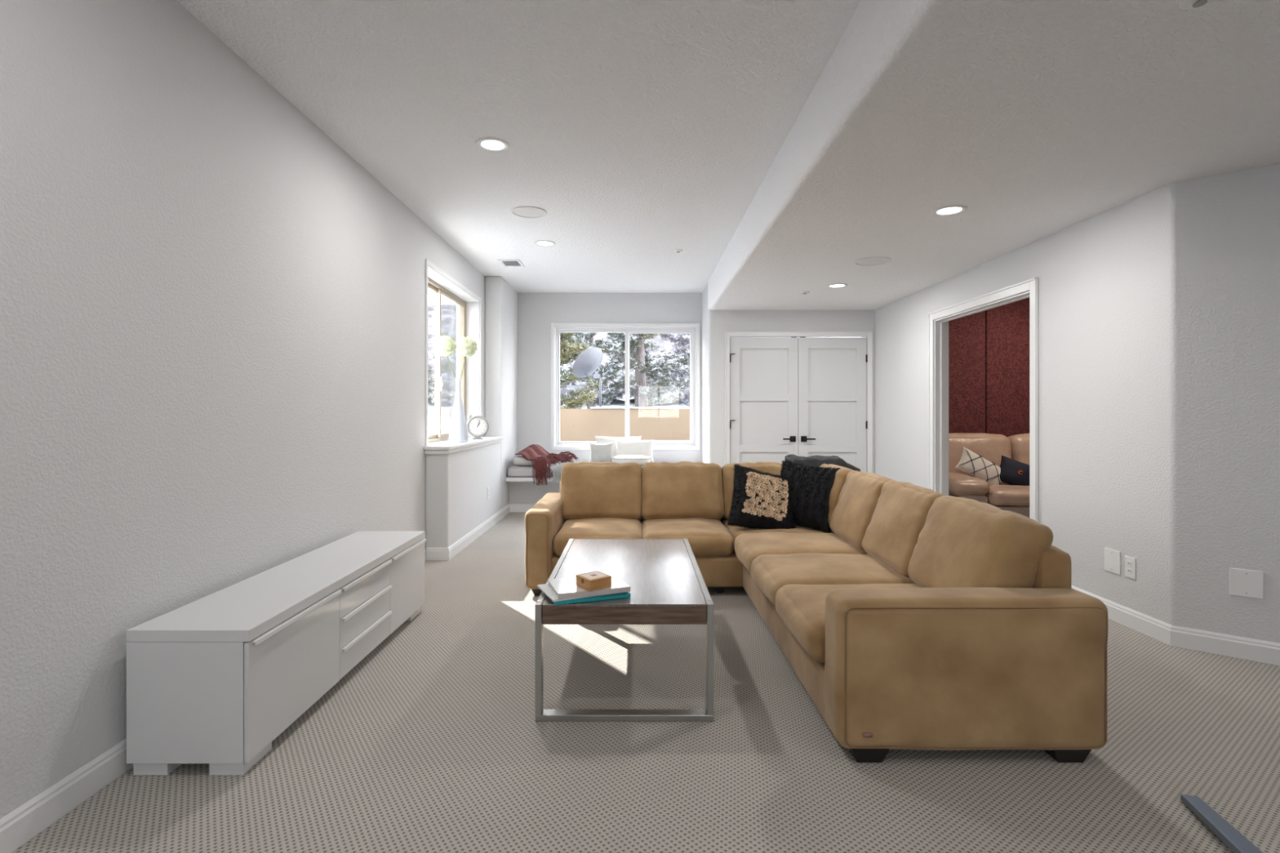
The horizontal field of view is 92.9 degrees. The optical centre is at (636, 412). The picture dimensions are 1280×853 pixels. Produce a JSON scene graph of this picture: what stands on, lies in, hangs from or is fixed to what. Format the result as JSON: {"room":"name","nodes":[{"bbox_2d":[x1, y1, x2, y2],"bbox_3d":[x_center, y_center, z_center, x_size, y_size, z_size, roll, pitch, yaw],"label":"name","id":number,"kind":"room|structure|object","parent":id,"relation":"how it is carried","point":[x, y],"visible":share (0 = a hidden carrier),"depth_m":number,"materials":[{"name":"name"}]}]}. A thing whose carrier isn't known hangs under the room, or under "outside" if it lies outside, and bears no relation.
{"room":"leisure room","nodes":[
{"label":"leisure room","id":0,"kind":"room"},
{"bbox_2d":[0,0,484,818],"bbox_3d":[-1.873,-0.170,2.450,0.255,2.780,11.500,0,0,0],"label":"wall","id":1,"kind":"structure","parent":0,"point":[212,313],"depth_m":2.24,"materials":[{"name":"white paint"}]},
{"bbox_2d":[0,547,426,852],"bbox_3d":[-1.737,1.167,0.848,0.014,0.105,8.295,0,0,0],"label":"baseboard","id":2,"kind":"structure","parent":1,"relation":"attached to","point":[19,826],"depth_m":1.83,"materials":[{"name":"white wood"}]},
{"bbox_2d":[425,258,481,445],"bbox_3d":[-1.844,-0.492,5.895,0.222,1.545,1.760,0,0,0],"label":"window","id":3,"kind":"structure","parent":1,"relation":"in","point":[437,280],"depth_m":6.27,"materials":[{"name":"white wood"}]},
{"bbox_2d":[423,436,502,453],"bbox_3d":[-1.740,0.312,5.971,0.420,0.065,1.993,0,0,0],"label":"sill","id":4,"kind":"structure","parent":1,"relation":"attached to","point":[442,446],"depth_m":5.40,"materials":[{"name":"white wood"}]},
{"bbox_2d":[448,377,468,442],"bbox_3d":[-1.660,-0.021,5.660,0.180,0.599,0.180,0,0,0],"label":"glass vase","id":5,"kind":"object","parent":4,"relation":"on","point":[458,432],"visible":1,"depth_m":5.61,"materials":[{"name":"white glass"}]},
{"bbox_2d":[433,335,456,383],"bbox_3d":[-1.772,-0.229,5.630,0.203,0.960,0.199,0,0,33],"label":"flower","id":6,"kind":"object","parent":5,"relation":"in","point":[445,346],"visible":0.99,"depth_m":5.58,"materials":[{"name":"beige plant"}]},
{"bbox_2d":[456,336,477,377],"bbox_3d":[-1.587,-0.232,5.679,0.198,0.964,0.203,0,0,0],"label":"flower","id":7,"kind":"object","parent":5,"relation":"in","point":[466,346],"visible":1,"depth_m":5.63,"materials":[{"name":"beige plant"}]},
{"bbox_2d":[466,414,488,439],"bbox_3d":[-1.625,0.153,6.200,0.224,0.254,0.060,0,0,-20],"label":"clock","id":8,"kind":"object","parent":4,"relation":"on","point":[477,426],"visible":0.98,"depth_m":6.18,"materials":[{"name":"grey metal"}]},
{"bbox_2d":[425,442,500,549],"bbox_3d":[-1.650,0.767,5.989,0.188,0.905,1.959,0,0,0],"label":"wall ledge","id":9,"kind":"object","parent":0,"point":[457,502],"visible":0.69,"depth_m":5.30,"materials":[{"name":"white paint"}]},
{"bbox_2d":[426,503,510,560],"bbox_3d":[-1.635,1.167,6.192,0.188,0.105,2.395,0,0,0],"label":"baseboard","id":10,"kind":"structure","parent":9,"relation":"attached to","point":[432,553],"depth_m":5.45,"materials":[{"name":"white wood"}]},
{"bbox_2d":[487,487,489,498],"bbox_3d":[-1.551,0.845,6.360,0.009,0.118,0.072,0,0,0],"label":"electrical outlet","id":11,"kind":"object","parent":9,"relation":"attached to","point":[488,488],"visible":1,"depth_m":6.35,"materials":[{"name":"white plastic"}]},
{"bbox_2d":[484,276,517,509],"bbox_3d":[-1.650,-0.170,7.465,0.188,2.779,0.990,0,0,0],"label":"wall column","id":12,"kind":"structure","parent":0,"point":[500,299],"depth_m":7.00,"materials":[{"name":"white paint"}]},
{"bbox_2d":[176,0,861,293],"bbox_3d":[-0.574,-1.620,2.450,2.852,0.120,11.500,0,0,0],"label":"ceiling","id":13,"kind":"structure","parent":0,"point":[643,131],"depth_m":3.13,"materials":[{"name":"white paint"}]},
{"bbox_2d":[475,137,510,152],"bbox_3d":[-0.840,-1.558,3.550,0.196,0.011,0.196,0,0,0],"label":"recessed light","id":14,"kind":"object","parent":13,"relation":"in","point":[490,144],"visible":1,"depth_m":3.55,"materials":[{"name":"white plastic"}]},
{"bbox_2d":[497,259,524,266],"bbox_3d":[-1.310,-1.554,6.360,0.220,0.011,0.300,0,0,0],"label":"ceiling vent","id":15,"kind":"object","parent":13,"relation":"in","point":[505,263],"visible":1,"depth_m":6.37,"materials":[{"name":"white plastic"}]},
{"bbox_2d":[511,205,546,218],"bbox_3d":[-0.840,-1.555,4.740,0.276,0.009,0.276,0,0,0],"label":"ceiling speaker","id":16,"kind":"object","parent":13,"relation":"attached to","point":[531,212],"visible":1,"depth_m":4.73,"materials":[{"name":"white plastic"}]},
{"bbox_2d":[513,208,544,217],"bbox_3d":[-0.840,-1.558,4.740,0.236,0.003,0.236,0,0,0],"label":"grille","id":17,"kind":"object","parent":16,"relation":"attached to","point":[520,212],"depth_m":4.74,"materials":[{"name":"white plastic"}]},
{"bbox_2d":[533,240,555,246],"bbox_3d":[-0.850,-1.558,5.620,0.196,0.011,0.196,0,0,0],"label":"recessed light","id":18,"kind":"object","parent":13,"relation":"in","point":[541,243],"visible":1,"depth_m":5.62,"materials":[{"name":"white plastic"}]},
{"bbox_2d":[673,248,683,253],"bbox_3d":[0.400,-1.550,5.870,0.090,0.019,0.090,0,0,0],"label":"sprinkler","id":19,"kind":"object","parent":13,"relation":"attached to","point":[678,251],"visible":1,"depth_m":5.85,"materials":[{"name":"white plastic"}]},
{"bbox_2d":[517,293,702,462],"bbox_3d":[-0.448,-0.170,8.060,2.795,2.780,0.200,0,0,0],"label":"wall","id":20,"kind":"structure","parent":0,"point":[536,312],"depth_m":7.96,"materials":[{"name":"white paint"}]},
{"bbox_2d":[550,323,700,449],"bbox_3d":[-0.150,-0.333,8.016,1.954,1.659,0.148,0,0,0],"label":"window","id":21,"kind":"structure","parent":20,"relation":"in","point":[627,328],"depth_m":8.02,"materials":[{"name":"white wood"}]},
{"bbox_2d":[11,512,1279,852],"bbox_3d":[2.250,1.280,2.350,8.700,0.120,11.700,0,0,0],"label":"floor","id":22,"kind":"structure","parent":0,"point":[433,742],"depth_m":2.07,"materials":[{"name":"carpet"}]},
{"bbox_2d":[126,531,426,775],"bbox_3d":[-1.495,0.974,2.875,0.420,0.491,1.692,0,0,0],"label":"tv stand","id":23,"kind":"object","parent":22,"relation":"on","point":[216,677],"visible":1,"depth_m":2.17,"materials":[{"name":"white wood"}]},
{"bbox_2d":[505,476,559,512],"bbox_3d":[-0.352,0.999,7.572,2.404,0.441,0.765,0,0,0],"label":"window seat","id":24,"kind":"object","parent":22,"relation":"on","point":[524,494],"visible":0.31,"depth_m":7.40,"materials":[{"name":"white paint"}]},
{"bbox_2d":[507,463,642,477],"bbox_3d":[-0.350,0.716,7.580,2.380,0.132,0.710,0,0,0],"label":"mattress","id":25,"kind":"object","parent":24,"relation":"on","point":[514,471],"visible":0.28,"depth_m":7.23,"materials":[{"name":"grey fabric"}]},
{"bbox_2d":[513,454,546,465],"bbox_3d":[-1.290,0.592,7.519,0.405,0.126,0.482,0,0,0],"label":"pillow","id":26,"kind":"object","parent":25,"relation":"on","point":[518,460],"visible":0.48,"depth_m":7.29,"materials":[{"name":"grey fabric"}]},
{"bbox_2d":[515,444,578,484],"bbox_3d":[-1.136,0.631,7.355,0.786,0.462,0.445,0,0,21],"label":"throw blanket","id":27,"kind":"object","parent":25,"relation":"on","point":[532,452],"visible":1,"depth_m":7.27,"materials":[{"name":"red fabric"}]},
{"bbox_2d":[548,460,589,483],"bbox_3d":[-0.807,0.720,7.321,0.512,0.268,0.382,0,0,0],"label":"sheepskin","id":28,"kind":"object","parent":25,"relation":"on","point":[556,469],"visible":0.31,"depth_m":7.17,"materials":[{"name":"white fur"}]},
{"bbox_2d":[589,442,613,462],"bbox_3d":[-0.440,0.512,7.519,0.291,0.264,0.133,0,0,0],"label":"pillow","id":29,"kind":"object","parent":25,"relation":"on","point":[599,452],"visible":0.81,"depth_m":7.48,"materials":[{"name":"grey fabric"}]},
{"bbox_2d":[595,435,641,456],"bbox_3d":[-0.240,0.475,7.818,0.601,0.330,0.146,0,0,0],"label":"pillow","id":30,"kind":"object","parent":25,"relation":"on","point":[600,440],"visible":0.26,"depth_m":7.81,"materials":[{"name":"grey fabric"}]},
{"bbox_2d":[611,454,650,465],"bbox_3d":[-0.069,0.586,7.450,0.479,0.114,0.363,0,0,0],"label":"round cushion","id":31,"kind":"object","parent":25,"relation":"on","point":[641,460],"visible":0.88,"depth_m":7.32,"materials":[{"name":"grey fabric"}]},
{"bbox_2d":[614,440,653,462],"bbox_3d":[-0.030,0.498,7.690,0.501,0.289,0.160,0,0,0],"label":"pillow","id":32,"kind":"object","parent":25,"relation":"on","point":[623,447],"visible":0.67,"depth_m":7.65,"materials":[{"name":"grey fabric"}]},
{"bbox_2d":[534,538,713,721],"bbox_3d":[-0.049,0.988,3.018,0.704,0.462,1.245,0,0,0],"label":"coffee table","id":33,"kind":"object","parent":22,"relation":"on","point":[665,580],"visible":0.99,"depth_m":2.43,"materials":[{"name":"brown wood"}]},
{"bbox_2d":[551,591,631,604],"bbox_3d":[-0.213,0.750,2.544,0.315,0.013,0.236,0,0,-20],"label":"book","id":34,"kind":"object","parent":33,"relation":"on","point":[626,594],"visible":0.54,"depth_m":2.44,"materials":[{"name":"teal paper"}]},
{"bbox_2d":[537,583,618,601],"bbox_3d":[-0.232,0.740,2.551,0.318,0.006,0.234,0,0,-25],"label":"magazine","id":35,"kind":"object","parent":34,"relation":"on","point":[545,588],"visible":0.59,"depth_m":2.46,"materials":[{"name":"white paper"}]},
{"bbox_2d":[546,573,630,599],"bbox_3d":[-0.205,0.726,2.549,0.300,0.020,0.226,0,0,-19],"label":"book","id":36,"kind":"object","parent":35,"relation":"on","point":[562,588],"visible":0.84,"depth_m":2.48,"materials":[{"name":"white paper"}]},
{"bbox_2d":[576,570,611,591],"bbox_3d":[-0.179,0.692,2.495,0.112,0.046,0.106,0,0,-38],"label":"box","id":37,"kind":"object","parent":36,"relation":"on","point":[593,580],"visible":1,"depth_m":2.47,"materials":[{"name":"brown wood"}]},
{"bbox_2d":[524,461,1108,762],"bbox_3d":[0.454,0.800,3.516,2.412,0.838,2.878,0,0,0],"label":"sectional sofa","id":38,"kind":"object","parent":22,"relation":"on","point":[924,619],"visible":0.88,"depth_m":2.31,"materials":[{"name":"brown leather"}]},
{"bbox_2d":[552,517,642,556],"bbox_3d":[-0.260,0.892,4.393,0.606,0.203,0.776,0,0,0],"label":"seat cushion","id":39,"kind":"object","parent":38,"relation":"on","point":[565,529],"depth_m":4.17,"materials":[{"name":"brown leather"}]},
{"bbox_2d":[560,461,641,520],"bbox_3d":[-0.273,0.618,4.704,0.632,0.472,0.323,0,0,0],"label":"cushion","id":40,"kind":"object","parent":38,"relation":"on","point":[588,490],"depth_m":4.58,"materials":[{"name":"brown leather"}]},
{"bbox_2d":[641,461,724,519],"bbox_3d":[0.349,0.619,4.700,0.635,0.475,0.318,0,0,0],"label":"cushion","id":41,"kind":"object","parent":38,"relation":"on","point":[682,490],"depth_m":4.58,"materials":[{"name":"brown fabric"}]},
{"bbox_2d":[640,518,733,556],"bbox_3d":[0.348,0.891,4.391,0.633,0.202,0.782,0,0,0],"label":"seat cushion","id":42,"kind":"object","parent":38,"relation":"on","point":[706,537],"depth_m":4.09,"materials":[{"name":"brown leather"}]},
{"bbox_2d":[721,462,782,519],"bbox_3d":[0.966,0.620,4.704,0.620,0.471,0.323,0,0,0],"label":"cushion","id":43,"kind":"object","parent":38,"relation":"on","point":[727,469],"depth_m":4.64,"materials":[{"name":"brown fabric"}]},
{"bbox_2d":[726,463,795,529],"bbox_3d":[0.902,0.631,4.301,0.564,0.530,0.312,0,0,0],"label":"fur pillow","id":44,"kind":"object","parent":38,"relation":"on","point":[760,500],"visible":0.95,"depth_m":4.21,"materials":[{"name":"black fabric"}]},
{"bbox_2d":[721,519,834,549],"bbox_3d":[1.020,0.889,4.428,0.731,0.196,0.655,0,0,0],"label":"seat cushion","id":45,"kind":"object","parent":38,"relation":"on","point":[734,531],"depth_m":4.17,"materials":[{"name":"brown leather"}]},
{"bbox_2d":[733,532,867,573],"bbox_3d":[1.022,0.889,3.794,0.779,0.219,0.619,0,0,0],"label":"seat cushion","id":46,"kind":"object","parent":38,"relation":"on","point":[747,546],"depth_m":3.67,"materials":[{"name":"brown leather"}]},
{"bbox_2d":[780,460,841,533],"bbox_3d":[1.191,0.590,4.300,0.477,0.486,0.258,0,0,43],"label":"fur pillow","id":47,"kind":"object","parent":38,"relation":"on","point":[811,487],"visible":0.77,"depth_m":4.21,"materials":[{"name":"black fabric"}]},
{"bbox_2d":[784,453,860,471],"bbox_3d":[1.458,0.515,4.791,0.548,0.352,0.439,0,0,0],"label":"fur throw","id":48,"kind":"object","parent":38,"relation":"on","point":[814,460],"visible":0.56,"depth_m":4.64,"materials":[{"name":"grey fur"}]},
{"bbox_2d":[751,553,915,606],"bbox_3d":[1.019,0.888,3.186,0.783,0.224,0.618,0,0,0],"label":"seat cushion","id":49,"kind":"object","parent":38,"relation":"on","point":[770,572],"depth_m":3.07,"materials":[{"name":"brown leather"}]},
{"bbox_2d":[820,463,853,532],"bbox_3d":[1.425,0.617,4.370,0.320,0.466,0.511,0,0,0],"label":"cushion","id":50,"kind":"object","parent":38,"relation":"on","point":[841,474],"depth_m":4.14,"materials":[{"name":"brown fabric"}]},
{"bbox_2d":[775,583,921,663],"bbox_3d":[1.023,0.887,2.584,0.772,0.217,0.611,0,0,0],"label":"seat cushion","id":51,"kind":"object","parent":38,"relation":"on","point":[801,607],"depth_m":2.55,"materials":[{"name":"brown leather"}]},
{"bbox_2d":[829,470,892,550],"bbox_3d":[1.443,0.619,3.811,0.340,0.469,0.615,0,0,0],"label":"cushion","id":52,"kind":"object","parent":38,"relation":"on","point":[856,494],"depth_m":3.72,"materials":[{"name":"brown leather"}]},
{"bbox_2d":[862,480,947,577],"bbox_3d":[1.445,0.618,3.216,0.331,0.473,0.599,0,0,0],"label":"cushion","id":53,"kind":"object","parent":38,"relation":"on","point":[899,511],"depth_m":3.13,"materials":[{"name":"brown leather"}]},
{"bbox_2d":[907,495,1053,587],"bbox_3d":[1.442,0.617,2.621,0.336,0.469,0.632,0,0,0],"label":"cushion","id":54,"kind":"object","parent":38,"relation":"on","point":[957,541],"depth_m":2.43,"materials":[{"name":"brown leather"}]},
{"bbox_2d":[948,432,1029,517],"bbox_3d":[4.634,0.711,6.444,3.091,0.958,1.072,0,0,0],"label":"leather sofa","id":55,"kind":"object","parent":22,"relation":"on","point":[1005,496],"visible":0.26,"depth_m":6.57,"materials":[{"name":"beige leather"}]},
{"bbox_2d":[954,446,1001,484],"bbox_3d":[3.600,0.600,6.356,0.557,0.469,0.188,0,0,9],"label":"lattice pillow","id":56,"kind":"object","parent":55,"relation":"on","point":[971,464],"visible":0.94,"depth_m":6.30,"materials":[{"name":"white fabric"}]},
{"bbox_2d":[948,432,1011,482],"bbox_3d":[3.659,0.557,6.741,0.932,0.650,0.373,0,0,0],"label":"cushion","id":57,"kind":"object","parent":55,"relation":"on","point":[991,447],"depth_m":6.62,"materials":[{"name":"beige leather"}]},
{"bbox_2d":[985,481,1029,506],"bbox_3d":[3.905,0.846,6.330,0.858,0.204,0.845,0,0,0],"label":"seat cushion","id":58,"kind":"object","parent":55,"relation":"on","point":[1004,494],"depth_m":5.95,"materials":[{"name":"beige leather"}]},
{"bbox_2d":[999,455,1029,485],"bbox_3d":[3.929,0.635,6.308,0.389,0.364,0.222,0,0,27],"label":"pillow","id":59,"kind":"object","parent":55,"relation":"on","point":[1013,472],"visible":0.74,"depth_m":6.25,"materials":[{"name":"black fabric"}]},
{"bbox_2d":[1007,433,1029,465],"bbox_3d":[4.589,0.554,6.739,0.928,0.641,0.374,0,0,0],"label":"cushion","id":60,"kind":"object","parent":55,"relation":"on","point":[1020,443],"depth_m":6.65,"materials":[{"name":"beige leather"}]},
{"bbox_2d":[1180,794,1263,852],"bbox_3d":[1.500,0.875,1.170,1.113,0.681,1.113,0,0,-28],"label":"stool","id":61,"kind":"object","parent":22,"relation":"on","point":[1233,838],"visible":1,"depth_m":1.74,"materials":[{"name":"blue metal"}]},
{"bbox_2d":[702,283,875,473],"bbox_3d":[1.886,-0.170,7.655,2.068,2.780,1.010,0,0,0],"label":"wall","id":62,"kind":"structure","parent":0,"point":[715,323],"depth_m":7.15,"materials":[{"name":"white paint"}]},
{"bbox_2d":[729,337,798,463],"bbox_3d":[1.492,0.161,7.144,0.811,2.094,0.091,0,0,0],"label":"door","id":63,"kind":"structure","parent":62,"relation":"in","point":[764,371],"depth_m":7.17,"materials":[{"name":"white wood"}]},
{"bbox_2d":[724,331,872,472],"bbox_3d":[1.900,0.137,7.138,1.730,2.163,0.023,0,0,0],"label":"door frame","id":64,"kind":"structure","parent":62,"relation":"attached to","point":[727,334],"depth_m":7.13,"materials":[{"name":"white wood"}]},
{"bbox_2d":[798,337,867,472],"bbox_3d":[2.308,0.161,7.144,0.811,2.094,0.091,0,0,0],"label":"door","id":65,"kind":"structure","parent":62,"relation":"in","point":[833,371],"depth_m":7.17,"materials":[{"name":"white wood"}]},
{"bbox_2d":[948,297,1029,436],"bbox_3d":[4.710,-0.180,7.072,3.580,2.800,0.155,0,0,0],"label":"wall","id":66,"kind":"structure","parent":0,"point":[988,350],"depth_m":7.00,"materials":[{"name":"red paint"}]},
{"bbox_2d":[707,0,1279,310],"bbox_3d":[3.125,-1.440,1.985,4.550,0.480,10.570,0,0,0],"label":"ceiling","id":67,"kind":"structure","parent":0,"point":[1041,119],"depth_m":2.66,"materials":[{"name":"white paint"}]},
{"bbox_2d":[800,291,809,294],"bbox_3d":[1.680,-1.190,6.080,0.090,0.019,0.090,0,0,0],"label":"sprinkler","id":68,"kind":"object","parent":67,"relation":"attached to","point":[802,292],"visible":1,"depth_m":6.06,"materials":[{"name":"white plastic"}]},
{"bbox_2d":[826,283,848,288],"bbox_3d":[1.900,-1.198,5.770,0.196,0.011,0.196,0,0,0],"label":"recessed light","id":69,"kind":"object","parent":67,"relation":"in","point":[837,285],"visible":1,"depth_m":5.77,"materials":[{"name":"white plastic"}]},
{"bbox_2d":[853,256,890,266],"bbox_3d":[1.870,-1.195,4.830,0.276,0.009,0.276,0,0,0],"label":"ceiling speaker","id":70,"kind":"object","parent":67,"relation":"attached to","point":[869,261],"visible":1,"depth_m":4.83,"materials":[{"name":"white plastic"}]},
{"bbox_2d":[856,257,888,265],"bbox_3d":[1.870,-1.198,4.830,0.236,0.003,0.236,0,0,0],"label":"grille","id":71,"kind":"object","parent":70,"relation":"attached to","point":[864,261],"depth_m":4.83,"materials":[{"name":"white"}]},
{"bbox_2d":[930,204,968,216],"bbox_3d":[1.860,-1.198,3.620,0.196,0.011,0.196,0,0,0],"label":"recessed light","id":72,"kind":"object","parent":67,"relation":"in","point":[948,211],"visible":1,"depth_m":3.61,"materials":[{"name":"white plastic"}]},
{"bbox_2d":[1178,0,1213,9],"bbox_3d":[1.630,-1.190,1.760,0.090,0.019,0.090,0,0,0],"label":"sprinkler","id":73,"kind":"object","parent":67,"relation":"attached to","point":[1184,4],"visible":1,"depth_m":1.77,"materials":[{"name":"white plastic"}]},
{"bbox_2d":[875,191,1152,617],"bbox_3d":[2.860,-0.170,5.225,0.120,2.780,3.850,0,0,0],"label":"wall","id":74,"kind":"structure","parent":0,"point":[1095,273],"depth_m":3.84,"materials":[{"name":"white paint"}]},
{"bbox_2d":[928,277,1038,522],"bbox_3d":[2.856,0.139,5.015,0.160,2.158,1.560,0,0,0],"label":"door frame","id":75,"kind":"structure","parent":74,"relation":"attached to","point":[941,325],"depth_m":5.58,"materials":[{"name":"white wood"}]},
{"bbox_2d":[1104,547,1120,574],"bbox_3d":[2.795,0.875,3.575,0.007,0.135,0.118,0,0,0],"label":"wall plate","id":76,"kind":"object","parent":74,"relation":"attached to","point":[1112,557],"visible":1,"depth_m":3.57,"materials":[{"name":"white plastic"}]},
{"bbox_2d":[1124,555,1135,579],"bbox_3d":[2.795,0.880,3.445,0.009,0.118,0.072,0,0,0],"label":"electrical outlet","id":77,"kind":"object","parent":74,"relation":"attached to","point":[1130,562],"visible":1,"depth_m":3.44,"materials":[{"name":"white plastic"}]},
{"bbox_2d":[1127,560,1132,566],"bbox_3d":[2.792,0.859,3.445,0.002,0.028,0.032,0,0,0],"label":"socket","id":78,"kind":"object","parent":77,"relation":"attached to","point":[1129,562],"depth_m":3.44,"materials":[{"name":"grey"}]},
{"bbox_2d":[1127,568,1132,574],"bbox_3d":[2.792,0.901,3.445,0.002,0.028,0.032,0,0,0],"label":"socket","id":79,"kind":"object","parent":77,"relation":"attached to","point":[1129,570],"depth_m":3.44,"materials":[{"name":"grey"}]},
{"bbox_2d":[1152,163,1279,643],"bbox_3d":[4.008,-0.170,2.268,3.177,2.780,0.169,0,0,40],"label":"wall","id":80,"kind":"structure","parent":0,"point":[1216,237],"depth_m":3.07,"materials":[{"name":"white paint"}]},
{"bbox_2d":[1071,585,1279,666],"bbox_3d":[3.730,1.167,2.517,0.667,0.105,3.858,0,0,-38],"label":"baseboard","id":81,"kind":"structure","parent":80,"relation":"attached to","point":[1232,646],"depth_m":3.12,"materials":[{"name":"white wood"}]},
{"bbox_2d":[1229,567,1263,599],"bbox_3d":[3.010,0.845,3.002,0.120,0.135,0.007,0,0,39],"label":"wall plate","id":82,"kind":"object","parent":80,"relation":"attached to","point":[1242,582],"visible":1,"depth_m":3.00,"materials":[{"name":"white plastic"}]},
{"label":"outside","id":83,"kind":"structure","parent":0,"visible":0},
{"bbox_2d":[427,396,689,435],"bbox_3d":[0.000,-4.507,27.000,60.000,11.255,66.000,0,0,0],"label":"ground","id":84,"kind":"structure","parent":83,"point":[445,407],"depth_m":27.82,"materials":[{"name":"grey"}]},
{"bbox_2d":[427,364,431,395],"bbox_3d":[-10.002,-3.122,25.189,3.068,6.504,3.523,0,0,0],"label":"pine tree","id":85,"kind":"object","parent":84,"relation":"on","point":[429,369],"visible":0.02,"depth_m":25.51,"materials":[{"name":"green plant"}]},
{"bbox_2d":[427,374,435,405],"bbox_3d":[-8.258,-2.471,20.745,2.937,5.305,2.802,0,0,-20],"label":"pine tree","id":86,"kind":"object","parent":84,"relation":"on","point":[432,380],"visible":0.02,"depth_m":21.05,"materials":[{"name":"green plant"}]},
{"bbox_2d":[427,302,456,405],"bbox_3d":[-7.148,-3.123,25.389,3.076,6.504,2.779,0,0,0],"label":"pine tree","id":87,"kind":"object","parent":84,"relation":"on","point":[443,362],"visible":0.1,"depth_m":24.75,"materials":[{"name":"green plant"}]},
{"bbox_2d":[445,352,456,408],"bbox_3d":[-4.860,-2.496,21.058,3.140,5.306,3.023,0,0,27],"label":"pine tree","id":88,"kind":"object","parent":84,"relation":"on","point":[451,375],"visible":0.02,"depth_m":20.65,"materials":[{"name":"green plant"}]},
{"bbox_2d":[560,339,569,374],"bbox_3d":[-3.358,-2.203,16.991,3.127,4.815,2.586,0,0,0],"label":"pine tree","id":89,"kind":"object","parent":84,"relation":"on","point":[562,370],"visible":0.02,"depth_m":16.86,"materials":[{"name":"green plant"}]},
{"bbox_2d":[449,407,689,441],"bbox_3d":[0.000,0.470,9.270,5.200,1.100,1.640,0,0,0],"label":"wall","id":90,"kind":"structure","parent":84,"relation":"on","point":[649,423],"depth_m":9.83,"materials":[{"name":"beige paint"}]},
{"bbox_2d":[560,333,586,408],"bbox_3d":[-3.241,-3.105,25.383,2.884,6.504,3.030,0,0,4],"label":"pine tree","id":91,"kind":"object","parent":84,"relation":"on","point":[571,383],"visible":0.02,"depth_m":25.15,"materials":[{"name":"green plant"}]},
{"bbox_2d":[560,333,604,408],"bbox_3d":[-2.074,-1.513,12.463,2.809,3.500,2.153,0,0,4],"label":"pine tree","id":92,"kind":"object","parent":84,"relation":"on","point":[577,398],"visible":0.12,"depth_m":12.54,"materials":[{"name":"green plant"}]},
{"bbox_2d":[570,346,602,407],"bbox_3d":[-0.844,-0.440,10.412,0.553,1.319,0.508,0,0,-10],"label":"satellite dish","id":93,"kind":"object","parent":84,"relation":"on","point":[588,362],"visible":1,"depth_m":10.30,"materials":[{"name":"grey metal"}]},
{"bbox_2d":[566,333,631,408],"bbox_3d":[-1.588,-2.521,20.725,2.890,5.336,3.010,0,0,36],"label":"pine tree","id":94,"kind":"object","parent":84,"relation":"on","point":[608,397],"visible":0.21,"depth_m":20.70,"materials":[{"name":"green plant"}]},
{"bbox_2d":[566,333,689,407],"bbox_3d":[-0.089,-1.652,14.597,3.268,3.719,3.603,0,0,0],"label":"pine tree","id":95,"kind":"object","parent":84,"relation":"on","point":[643,370],"visible":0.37,"depth_m":14.15,"materials":[{"name":"green plant"}]},
{"bbox_2d":[611,333,683,407],"bbox_3d":[0.280,-3.126,25.220,2.672,6.504,3.482,0,0,-35],"label":"pine tree","id":96,"kind":"object","parent":84,"relation":"on","point":[676,397],"visible":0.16,"depth_m":24.81,"materials":[{"name":"green plant"}]},
{"bbox_2d":[646,333,689,408],"bbox_3d":[1.980,-2.503,20.800,2.986,5.378,3.408,0,0,-40],"label":"pine tree","id":97,"kind":"object","parent":84,"relation":"on","point":[682,340],"visible":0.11,"depth_m":20.55,"materials":[{"name":"green plant"}]},
{"bbox_2d":[669,333,689,399],"bbox_3d":[2.374,-2.095,17.287,3.381,4.608,3.617,0,0,-28],"label":"pine tree","id":98,"kind":"object","parent":84,"relation":"on","point":[684,366],"visible":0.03,"depth_m":16.54,"materials":[{"name":"green plant"}]},
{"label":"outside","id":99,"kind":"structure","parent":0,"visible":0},
{"bbox_2d":[427,304,689,404],"bbox_3d":[-2.000,-5.517,44.000,64.000,10.343,32.000,0,0,0],"label":"hillside","id":100,"kind":"structure","parent":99,"point":[448,317],"depth_m":39.15,"materials":[{"name":"white snow"}]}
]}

